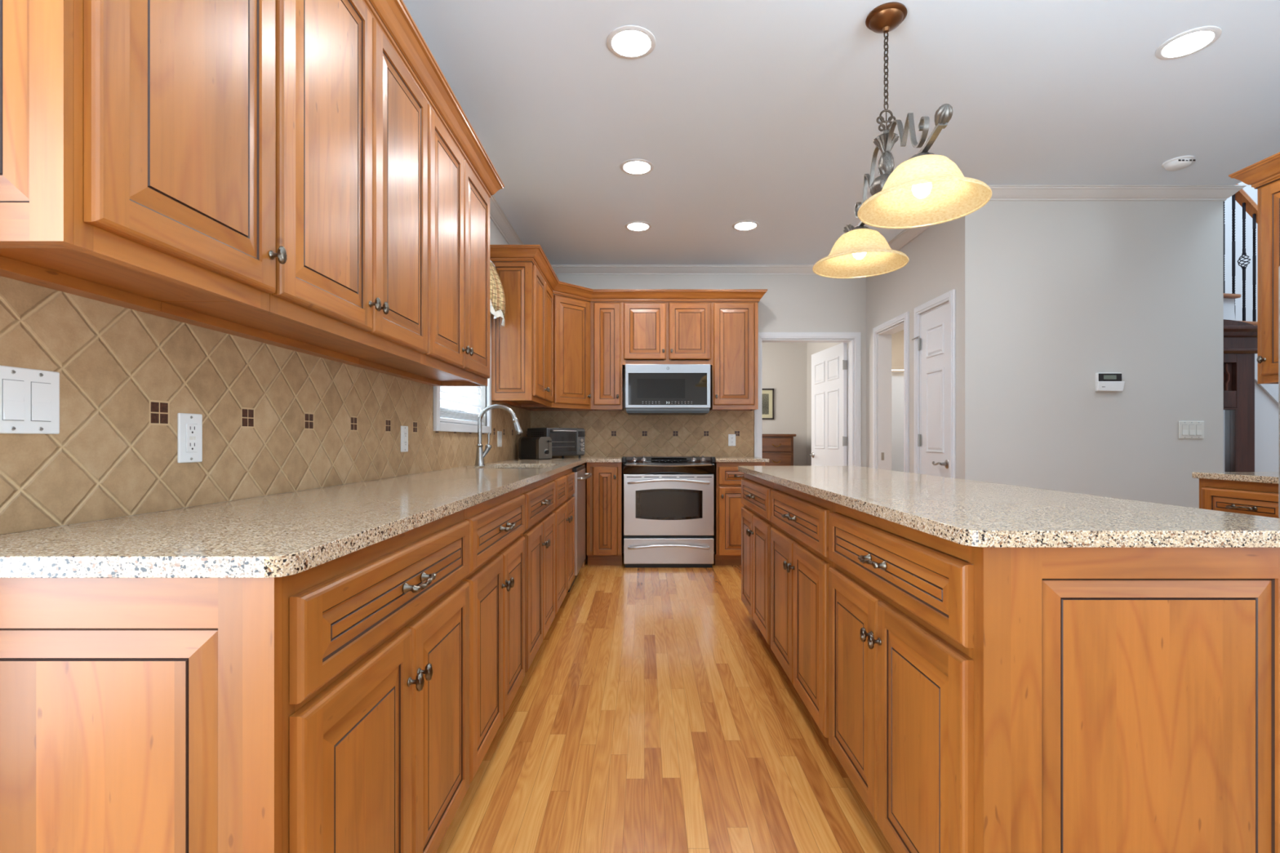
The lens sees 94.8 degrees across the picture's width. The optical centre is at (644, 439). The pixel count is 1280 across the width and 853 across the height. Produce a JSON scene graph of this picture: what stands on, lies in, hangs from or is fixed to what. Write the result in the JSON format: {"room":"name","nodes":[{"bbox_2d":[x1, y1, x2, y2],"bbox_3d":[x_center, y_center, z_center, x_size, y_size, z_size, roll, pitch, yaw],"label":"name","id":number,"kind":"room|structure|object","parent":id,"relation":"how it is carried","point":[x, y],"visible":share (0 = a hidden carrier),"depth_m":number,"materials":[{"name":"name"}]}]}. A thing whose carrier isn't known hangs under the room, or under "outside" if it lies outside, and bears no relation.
{"room":"kitchen","nodes":[
{"label":"kitchen","id":0,"kind":"room"},
{"bbox_2d":[3,217,514,534],"bbox_3d":[-1.163,-0.282,3.100,0.150,2.710,4.940,0,0,0],"label":"wall","id":1,"kind":"structure","parent":0,"point":[496,237],"depth_m":4.04,"materials":[{"name":"grey paint"}]},
{"bbox_2d":[0,0,287,311],"bbox_3d":[-0.913,-0.768,1.033,0.329,0.989,0.446,0,0,0],"label":"upper cabinet","id":2,"kind":"object","parent":1,"relation":"attached to","point":[138,137],"visible":1,"depth_m":0.94,"materials":[{"name":"brown wood"}]},
{"bbox_2d":[362,0,504,198],"bbox_3d":[-0.908,-1.279,1.905,0.357,0.096,2.332,0,0,0],"label":"crown molding","id":3,"kind":"structure","parent":2,"relation":"on","point":[393,17],"depth_m":2.11,"materials":[{"name":"brown wood"}]},
{"bbox_2d":[0,275,530,534],"bbox_3d":[-1.083,-0.070,3.180,0.010,0.458,4.760,0,0,0],"label":"tile backsplash","id":4,"kind":"structure","parent":1,"relation":"attached to","point":[276,420],"depth_m":1.37,"materials":[{"name":"tile"}]},
{"bbox_2d":[0,365,59,434],"bbox_3d":[-1.073,-0.068,1.022,0.010,0.114,0.116,0,0,0],"label":"light switch","id":5,"kind":"object","parent":4,"relation":"attached to","point":[29,398],"visible":1,"depth_m":1.02,"materials":[{"name":"white plastic"}]},
{"bbox_2d":[177,413,202,462],"bbox_3d":[-1.074,-0.004,1.392,0.009,0.116,0.072,0,0,0],"label":"wall outlet","id":6,"kind":"object","parent":4,"relation":"attached to","point":[189,426],"visible":1,"depth_m":1.39,"materials":[{"name":"white plastic"}]},
{"bbox_2d":[186,423,197,452],"bbox_3d":[-1.071,-0.004,1.392,0.002,0.067,0.034,0,0,0],"label":"receptacle","id":7,"kind":"object","parent":6,"relation":"attached to","point":[191,428],"depth_m":1.39,"materials":[{"name":"white plastic"}]},
{"bbox_2d":[400,426,408,452],"bbox_3d":[-1.074,-0.004,2.635,0.009,0.116,0.074,0,0,0],"label":"wall outlet","id":8,"kind":"object","parent":4,"relation":"attached to","point":[404,429],"visible":1,"depth_m":2.62,"materials":[{"name":"white plastic"}]},
{"bbox_2d":[403,431,407,446],"bbox_3d":[-1.071,-0.004,2.635,0.002,0.067,0.034,0,0,0],"label":"receptacle","id":9,"kind":"object","parent":8,"relation":"attached to","point":[405,433],"depth_m":2.63,"materials":[{"name":"white plastic"}]},
{"bbox_2d":[497,431,502,447],"bbox_3d":[-1.073,-0.006,4.370,0.010,0.116,0.118,0,0,0],"label":"light switch","id":10,"kind":"object","parent":4,"relation":"attached to","point":[499,433],"visible":1,"depth_m":4.34,"materials":[{"name":"white plastic"}]},
{"bbox_2d":[142,0,427,364],"bbox_3d":[-0.913,-0.768,1.693,0.329,0.989,0.872,0,0,0],"label":"upper cabinet","id":11,"kind":"object","parent":1,"relation":"attached to","point":[352,120],"visible":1,"depth_m":1.55,"materials":[{"name":"brown wood"}]},
{"bbox_2d":[347,103,489,386],"bbox_3d":[-0.913,-0.768,2.565,0.329,0.989,0.869,0,0,0],"label":"upper cabinet","id":12,"kind":"object","parent":1,"relation":"attached to","point":[458,354],"visible":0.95,"depth_m":2.44,"materials":[{"name":"brown wood"}]},
{"bbox_2d":[433,311,491,433],"bbox_3d":[-1.138,-0.577,3.535,0.160,1.062,1.069,0,0,0],"label":"window","id":13,"kind":"structure","parent":1,"relation":"in","point":[437,425],"depth_m":3.47,"materials":[{"name":"white paint"}]},
{"bbox_2d":[440,386,483,425],"bbox_3d":[-1.119,-0.576,3.535,0.062,0.953,0.958,0,0,0],"label":"window pane","id":14,"kind":"object","parent":13,"relation":"attached to","point":[464,398],"visible":0.29,"depth_m":3.56,"materials":[{"name":"white"}]},
{"bbox_2d":[489,259,505,326],"bbox_3d":[-0.998,-0.996,3.536,0.106,0.428,1.046,0,0,0],"label":"window valance","id":15,"kind":"object","parent":1,"relation":"attached to","point":[497,300],"visible":0.38,"depth_m":3.85,"materials":[{"name":"fabric"}]},
{"bbox_2d":[491,262,553,407],"bbox_3d":[-0.903,-0.768,4.504,0.349,0.989,0.872,0,0,0],"label":"upper cabinet","id":16,"kind":"object","parent":1,"relation":"attached to","point":[522,349],"visible":0.99,"depth_m":4.07,"materials":[{"name":"brown wood"}]},
{"bbox_2d":[489,244,767,302],"bbox_3d":[-0.106,-1.279,4.945,2.680,0.096,0.919,0,0,-33],"label":"crown molding","id":17,"kind":"structure","parent":16,"relation":"on","point":[535,254],"depth_m":5.18,"materials":[{"name":"brown wood"}]},
{"bbox_2d":[517,293,592,410],"bbox_3d":[-0.774,-0.768,5.252,0.605,0.989,0.613,0,0,0],"label":"upper cabinet","id":18,"kind":"object","parent":1,"relation":"attached to","point":[571,316],"visible":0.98,"depth_m":5.08,"materials":[{"name":"brown wood"}]},
{"bbox_2d":[435,553,894,852],"bbox_3d":[1.650,1.113,2.350,9.900,0.080,11.700,0,0,0],"label":"floor","id":19,"kind":"structure","parent":0,"point":[653,713],"depth_m":2.07,"materials":[{"name":"brown wood"}]},
{"bbox_2d":[0,509,469,852],"bbox_3d":[-0.765,0.630,1.231,0.626,0.884,0.848,0,0,0],"label":"base cabinet","id":20,"kind":"object","parent":19,"relation":"on","point":[324,708],"visible":0.99,"depth_m":0.81,"materials":[{"name":"brown wood"}]},
{"bbox_2d":[463,487,524,783],"bbox_3d":[-0.760,0.630,2.043,0.616,0.884,0.773,0,0,0],"label":"base cabinet","id":21,"kind":"object","parent":19,"relation":"on","point":[495,578],"visible":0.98,"depth_m":1.92,"materials":[{"name":"brown wood"}]},
{"bbox_2d":[521,475,555,672],"bbox_3d":[-0.760,0.630,2.838,0.616,0.884,0.813,0,0,0],"label":"base cabinet","id":22,"kind":"object","parent":19,"relation":"on","point":[539,534],"visible":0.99,"depth_m":2.72,"materials":[{"name":"brown wood"}]},
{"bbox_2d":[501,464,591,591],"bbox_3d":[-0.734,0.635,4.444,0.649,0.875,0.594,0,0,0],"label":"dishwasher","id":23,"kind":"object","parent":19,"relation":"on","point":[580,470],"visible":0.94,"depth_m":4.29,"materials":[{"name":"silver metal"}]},
{"bbox_2d":[552,467,574,614],"bbox_3d":[-0.762,0.630,3.693,0.612,0.884,0.893,0,0,0],"label":"base cabinet","id":24,"kind":"object","parent":19,"relation":"on","point":[564,510],"visible":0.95,"depth_m":3.60,"materials":[{"name":"brown wood"}]},
{"bbox_2d":[581,462,587,567],"bbox_3d":[-0.789,0.631,5.255,0.562,0.882,0.590,0,0,0],"label":"cabinet box","id":25,"kind":"object","parent":19,"relation":"on","point":[584,464],"visible":0.07,"depth_m":5.10,"materials":[{"name":"brown wood"}]},
{"bbox_2d":[0,457,622,577],"bbox_3d":[-0.633,0.173,3.179,0.886,0.030,4.758,0,0,0],"label":"countertop","id":26,"kind":"structure","parent":25,"relation":"on","point":[282,535],"depth_m":1.04,"materials":[{"name":"stone"}]},
{"bbox_2d":[474,404,523,466],"bbox_3d":[-0.884,-0.030,3.578,0.294,0.376,0.078,0,0,0],"label":"faucet","id":27,"kind":"object","parent":26,"relation":"on","point":[480,455],"visible":1,"depth_m":3.56,"materials":[{"name":"silver metal"}]},
{"bbox_2d":[518,436,551,459],"bbox_3d":[-0.890,0.066,4.838,0.257,0.184,0.150,0,0,35],"label":"toaster","id":28,"kind":"object","parent":26,"relation":"on","point":[529,447],"visible":1,"depth_m":4.78,"materials":[{"name":"grey metal"}]},
{"bbox_2d":[527,427,584,457],"bbox_3d":[-0.770,0.027,5.195,0.396,0.262,0.361,0,0,-43],"label":"toaster oven","id":29,"kind":"object","parent":26,"relation":"on","point":[565,441],"visible":0.72,"depth_m":5.09,"materials":[{"name":"grey metal"}]},
{"bbox_2d":[531,431,543,436],"bbox_3d":[-0.922,-0.029,5.070,0.002,0.076,0.194,0,0,-43],"label":"vent","id":30,"kind":"object","parent":29,"relation":"attached to","point":[533,433],"depth_m":5.07,"materials":[{"name":"black plastic"}]},
{"bbox_2d":[550,430,576,451],"bbox_3d":[-0.694,0.006,5.053,0.211,0.181,0.200,0,0,0],"label":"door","id":31,"kind":"structure","parent":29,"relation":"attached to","point":[562,440],"depth_m":5.06,"materials":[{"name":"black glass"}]},
{"bbox_2d":[586,462,623,565],"bbox_3d":[-0.339,0.630,5.231,0.293,0.884,0.652,0,0,0],"label":"base cabinet","id":32,"kind":"object","parent":19,"relation":"on","point":[605,486],"visible":0.99,"depth_m":4.94,"materials":[{"name":"brown wood"}]},
{"bbox_2d":[622,455,715,567],"bbox_3d":[0.204,0.603,5.196,0.786,0.940,0.704,0,0,0],"label":"range","id":33,"kind":"object","parent":19,"relation":"on","point":[668,501],"visible":1,"depth_m":4.91,"materials":[{"name":"silver metal"}]},
{"bbox_2d":[625,456,711,457],"bbox_3d":[0.204,0.154,5.287,0.786,0.008,0.523,0,0,0],"label":"glass cooktop","id":34,"kind":"object","parent":33,"relation":"in","point":[625,456],"depth_m":5.28,"materials":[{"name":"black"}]},
{"bbox_2d":[623,459,714,537],"bbox_3d":[0.204,0.603,5.187,0.754,0.870,0.686,0,0,0],"label":"oven","id":35,"kind":"object","parent":33,"relation":"in","point":[663,498],"depth_m":4.91,"materials":[{"name":"silver metal"}]},
{"bbox_2d":[713,462,764,565],"bbox_3d":[0.812,0.630,5.229,0.411,0.884,0.656,0,0,0],"label":"base cabinet","id":36,"kind":"object","parent":19,"relation":"on","point":[728,504],"visible":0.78,"depth_m":4.94,"materials":[{"name":"brown wood"}]},
{"bbox_2d":[715,457,769,462],"bbox_3d":[0.823,0.173,5.242,0.450,0.030,0.633,0,0,0],"label":"countertop","id":37,"kind":"structure","parent":36,"relation":"on","point":[717,459],"depth_m":4.93,"materials":[{"name":"stone"}]},
{"bbox_2d":[741,473,773,644],"bbox_3d":[0.878,0.630,3.168,0.656,0.884,0.813,0,0,0],"label":"base cabinet","id":38,"kind":"object","parent":19,"relation":"on","point":[756,523],"visible":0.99,"depth_m":3.08,"materials":[{"name":"brown wood"}]},
{"bbox_2d":[762,434,795,466],"bbox_3d":[1.435,0.498,7.700,0.980,1.148,0.539,0,0,0],"label":"dresser","id":39,"kind":"object","parent":19,"relation":"on","point":[778,448],"visible":0.21,"depth_m":7.46,"materials":[{"name":"brown wood"}]},
{"bbox_2d":[770,483,832,737],"bbox_3d":[0.878,0.630,2.328,0.656,0.884,0.863,0,0,0],"label":"base cabinet","id":40,"kind":"object","parent":19,"relation":"on","point":[800,562],"visible":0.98,"depth_m":2.19,"materials":[{"name":"brown wood"}]},
{"bbox_2d":[737,466,1279,547],"bbox_3d":[0.926,0.173,2.313,0.717,0.030,2.574,0,0,0],"label":"countertop","id":41,"kind":"structure","parent":40,"relation":"on","point":[968,513],"depth_m":1.29,"materials":[{"name":"stone"}]},
{"bbox_2d":[828,502,1279,852],"bbox_3d":[0.893,0.630,1.472,0.686,0.884,0.844,0,0,0],"label":"base cabinet","id":42,"kind":"object","parent":19,"relation":"on","point":[981,700],"visible":0.99,"depth_m":1.05,"materials":[{"name":"brown wood"}]},
{"bbox_2d":[1199,478,1279,518],"bbox_3d":[2.992,0.630,2.658,0.636,0.884,0.474,0,0,0],"label":"base cabinet","id":43,"kind":"object","parent":19,"relation":"on","point":[1258,499],"visible":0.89,"depth_m":2.68,"materials":[{"name":"brown wood"}]},
{"bbox_2d":[1191,471,1278,484],"bbox_3d":[3.009,0.173,2.667,0.618,0.030,0.505,0,0,0],"label":"countertop","id":44,"kind":"structure","parent":43,"relation":"on","point":[1251,477],"depth_m":2.72,"materials":[{"name":"stone"}]},
{"bbox_2d":[1223,319,1257,471],"bbox_3d":[3.942,0.105,4.178,0.885,1.934,0.125,0,0,0],"label":"door","id":45,"kind":"structure","parent":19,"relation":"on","point":[1240,338],"depth_m":4.17,"materials":[{"name":"brown wood"}]},
{"bbox_2d":[1223,409,1230,471],"bbox_3d":[3.930,0.247,4.210,0.540,0.950,0.010,0,0,0],"label":"mirror","id":46,"kind":"object","parent":45,"relation":"attached to","point":[1226,412],"depth_m":4.20,"materials":[{"name":"glass"}]},
{"bbox_2d":[1223,183,1278,471],"bbox_3d":[4.851,-0.835,4.969,3.030,3.814,0.980,0,0,-10],"label":"staircase","id":47,"kind":"structure","parent":19,"relation":"on","point":[1266,395],"depth_m":4.48,"materials":[{"name":"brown wood"}]},
{"bbox_2d":[1278,266,1279,518],"bbox_3d":[2.919,0.177,1.955,0.792,1.790,0.900,0,0,0],"label":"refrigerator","id":48,"kind":"object","parent":19,"relation":"on","point":[1279,266],"visible":0.5,"depth_m":2.40,"materials":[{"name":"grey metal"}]},
{"bbox_2d":[555,274,866,553],"bbox_3d":[0.491,-0.282,5.630,3.458,2.710,0.120,0,0,0],"label":"wall","id":49,"kind":"structure","parent":0,"point":[791,303],"depth_m":5.57,"materials":[{"name":"grey paint"}]},
{"bbox_2d":[591,302,623,410],"bbox_3d":[-0.338,-0.768,5.378,0.282,0.989,0.360,0,0,0],"label":"upper cabinet","id":50,"kind":"object","parent":49,"relation":"attached to","point":[606,317],"visible":1,"depth_m":5.23,"materials":[{"name":"brown wood"}]},
{"bbox_2d":[530,408,754,457],"bbox_3d":[-0.021,-0.070,5.564,2.115,0.458,0.010,0,0,0],"label":"tile backsplash","id":51,"kind":"structure","parent":49,"relation":"attached to","point":[607,433],"depth_m":5.56,"materials":[{"name":"tile"}]},
{"bbox_2d":[728,434,735,445],"bbox_3d":[0.828,0.002,5.555,0.070,0.112,0.009,0,0,0],"label":"wall outlet","id":52,"kind":"object","parent":51,"relation":"attached to","point":[731,437],"visible":1,"depth_m":5.55,"materials":[{"name":"white plastic"}]},
{"bbox_2d":[730,436,733,444],"bbox_3d":[0.828,0.002,5.553,0.034,0.067,0.002,0,0,0],"label":"receptacle","id":53,"kind":"object","parent":52,"relation":"attached to","point":[731,437],"depth_m":5.55,"materials":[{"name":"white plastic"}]},
{"bbox_2d":[622,302,712,368],"bbox_3d":[0.205,-0.966,5.378,0.802,0.593,0.360,0,0,0],"label":"upper cabinet","id":54,"kind":"object","parent":49,"relation":"attached to","point":[654,332],"visible":0.98,"depth_m":5.23,"materials":[{"name":"brown wood"}]},
{"bbox_2d":[625,364,711,414],"bbox_3d":[0.205,-0.450,5.351,0.750,0.428,0.409,0,0,0],"label":"microwave","id":55,"kind":"object","parent":54,"relation":"attached to","point":[650,388],"visible":1,"depth_m":5.15,"materials":[{"name":"grey metal"}]},
{"bbox_2d":[709,302,758,410],"bbox_3d":[0.811,-0.768,5.378,0.407,0.989,0.360,0,0,0],"label":"upper cabinet","id":56,"kind":"object","parent":49,"relation":"attached to","point":[735,366],"visible":1,"depth_m":5.23,"materials":[{"name":"brown wood"}]},
{"bbox_2d":[754,332,861,466],"bbox_3d":[1.542,0.028,5.623,1.005,2.090,0.153,0,0,0],"label":"trim","id":57,"kind":"structure","parent":49,"relation":"attached to","point":[853,340],"depth_m":5.55,"materials":[{"name":"white paint"}]},
{"bbox_2d":[808,342,847,466],"bbox_3d":[1.898,0.058,6.120,0.096,2.010,0.862,0,0,-6],"label":"door","id":58,"kind":"structure","parent":49,"relation":"in","point":[828,366],"depth_m":6.01,"materials":[{"name":"white paint"}]},
{"bbox_2d":[762,342,806,466],"bbox_3d":[0.765,-0.228,8.060,3.130,2.600,0.120,0,0,0],"label":"wall","id":59,"kind":"structure","parent":0,"point":[784,364],"depth_m":8.00,"materials":[{"name":"grey paint"}]},
{"bbox_2d":[762,388,773,419],"bbox_3d":[1.560,-0.487,7.989,0.400,0.420,0.020,0,0,0],"label":"picture frame","id":60,"kind":"object","parent":59,"relation":"attached to","point":[767,393],"visible":0.4,"depth_m":7.99,"materials":[{"name":"black wood"}]},
{"bbox_2d":[762,393,768,414],"bbox_3d":[1.560,-0.487,7.988,0.260,0.280,0.002,0,0,0],"label":"print","id":61,"kind":"object","parent":60,"relation":"attached to","point":[765,396],"depth_m":7.99},
{"bbox_2d":[806,342,840,466],"bbox_3d":[2.270,-0.228,6.845,0.120,2.600,2.310,0,0,0],"label":"wall","id":62,"kind":"structure","parent":0,"point":[811,348],"depth_m":7.88,"materials":[{"name":"grey paint"}]},
{"bbox_2d":[402,0,1279,264],"bbox_3d":[0.895,-1.788,1.095,5.790,0.300,9.190,0,0,0],"label":"ceiling","id":63,"kind":"structure","parent":0,"point":[766,113],"depth_m":2.87,"materials":[{"name":"white paint"}]},
{"bbox_2d":[606,25,655,58],"bbox_3d":[-0.054,-1.634,2.423,0.203,0.006,0.203,0,0,0],"label":"recessed light","id":64,"kind":"object","parent":63,"relation":"in","point":[627,42],"visible":1,"depth_m":2.42,"materials":[{"name":"white"}]},
{"bbox_2d":[619,159,653,174],"bbox_3d":[-0.045,-1.634,3.526,0.203,0.006,0.203,0,0,0],"label":"recessed light","id":65,"kind":"object","parent":63,"relation":"in","point":[632,166],"visible":1,"depth_m":3.52,"materials":[{"name":"white"}]},
{"bbox_2d":[625,221,651,231],"bbox_3d":[-0.048,-1.634,4.505,0.203,0.006,0.203,0,0,0],"label":"recessed light","id":66,"kind":"object","parent":63,"relation":"in","point":[635,225],"visible":1,"depth_m":4.50,"materials":[{"name":"white"}]},
{"bbox_2d":[732,220,759,231],"bbox_3d":[0.773,-1.634,4.490,0.203,0.006,0.203,0,0,0],"label":"recessed light","id":67,"kind":"object","parent":63,"relation":"in","point":[745,224],"visible":1,"depth_m":4.49,"materials":[{"name":"white"}]},
{"bbox_2d":[812,1,992,278],"bbox_3d":[0.933,-1.202,2.270,0.400,0.870,1.060,0,0,3],"label":"pendant light","id":68,"kind":"object","parent":63,"relation":"hanging from","point":[927,188],"visible":1,"depth_m":2.08,"materials":[{"name":"yellow glass"}]},
{"bbox_2d":[1161,155,1195,171],"bbox_3d":[3.135,-1.618,3.455,0.144,0.038,0.144,0,0,0],"label":"smoke detector","id":69,"kind":"object","parent":63,"relation":"attached to","point":[1177,163],"visible":1,"depth_m":3.42,"materials":[{"name":"white plastic"}]},
{"bbox_2d":[1155,26,1222,59],"bbox_3d":[2.241,-1.634,2.427,0.203,0.006,0.203,0,0,0],"label":"recessed light","id":70,"kind":"object","parent":63,"relation":"in","point":[1190,42],"visible":1,"depth_m":2.42,"materials":[{"name":"white"}]},
{"bbox_2d":[891,369,903,471],"bbox_3d":[3.005,0.053,6.348,1.330,2.039,0.795,0,0,0],"label":"shower enclosure","id":71,"kind":"object","parent":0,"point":[897,375],"visible":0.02,"depth_m":5.98,"materials":[{"name":"white plastic"}]},
{"bbox_2d":[891,329,903,369],"bbox_3d":[3.055,-0.228,6.810,1.450,2.600,0.120,0,0,0],"label":"wall","id":72,"kind":"structure","parent":0,"point":[897,339],"depth_m":6.75,"materials":[{"name":"beige paint"}]},
{"bbox_2d":[866,206,983,481],"bbox_3d":[2.160,-0.282,4.710,0.120,2.710,1.720,0,0,0],"label":"wall","id":73,"kind":"structure","parent":0,"point":[947,256],"depth_m":3.98,"materials":[{"name":"grey paint"}]},
{"bbox_2d":[881,452,884,460],"bbox_3d":[2.143,0.147,5.287,0.025,0.070,0.002,0,0,0],"label":"strike plate","id":74,"kind":"object","parent":73,"relation":"attached to","point":[882,453],"visible":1,"depth_m":5.29,"materials":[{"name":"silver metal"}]},
{"bbox_2d":[872,311,909,472],"bbox_3d":[2.151,0.028,5.010,0.148,2.090,0.700,0,0,0],"label":"trim","id":75,"kind":"structure","parent":73,"relation":"attached to","point":[882,341],"depth_m":5.29,"materials":[{"name":"white paint"}]},
{"bbox_2d":[911,303,948,477],"bbox_3d":[2.099,0.057,4.284,0.095,2.012,0.504,0,0,0],"label":"door","id":76,"kind":"structure","parent":73,"relation":"in","point":[933,343],"depth_m":4.24,"materials":[{"name":"white paint"}]},
{"bbox_2d":[914,288,955,478],"bbox_3d":[2.151,0.028,4.256,0.148,2.090,0.578,0,0,0],"label":"trim","id":77,"kind":"structure","parent":73,"relation":"attached to","point":[949,297],"depth_m":4.02,"materials":[{"name":"white paint"}]},
{"bbox_2d":[983,200,1223,508],"bbox_3d":[3.005,-0.282,3.910,1.570,2.710,0.120,0,0,0],"label":"wall","id":78,"kind":"structure","parent":0,"point":[1074,291],"depth_m":3.85,"materials":[{"name":"grey paint"}]},
{"bbox_2d":[1095,373,1124,391],"bbox_3d":[3.028,-0.377,3.832,0.179,0.124,0.036,0,0,0],"label":"alarm keypad","id":79,"kind":"object","parent":78,"relation":"attached to","point":[1104,382],"visible":1,"depth_m":3.82,"materials":[{"name":"white plastic"}]},
{"bbox_2d":[1178,421,1204,438],"bbox_3d":[3.578,-0.066,3.845,0.164,0.115,0.010,0,0,0],"label":"light switch","id":80,"kind":"object","parent":78,"relation":"attached to","point":[1187,429],"visible":1,"depth_m":3.84,"materials":[{"name":"white plastic"}]},
{"bbox_2d":[1224,182,1257,321],"bbox_3d":[5.195,-1.577,5.510,2.810,5.300,0.120,0,0,0],"label":"wall","id":81,"kind":"structure","parent":0,"point":[1251,191],"depth_m":5.45,"materials":[{"name":"white paint"}]},
{"bbox_2d":[489,184,1246,274],"bbox_3d":[1.389,-1.601,3.100,4.954,0.072,4.940,0,0,0],"label":"trim","id":82,"kind":"structure","parent":81,"relation":"attached to","point":[1000,192],"depth_m":3.84,"materials":[{"name":"white paint"}]},
{"bbox_3d":[3.380,-0.282,-0.245,0.120,2.710,6.310,0,0,0],"label":"wall","id":83,"kind":"structure","parent":0,"visible":0},
{"bbox_2d":[1228,151,1279,383],"bbox_3d":[3.124,-0.801,2.680,0.390,1.054,0.537,0,0,0],"label":"upper cabinet","id":84,"kind":"object","parent":83,"relation":"attached to","point":[1268,195],"depth_m":2.81,"materials":[{"name":"brown wood"}]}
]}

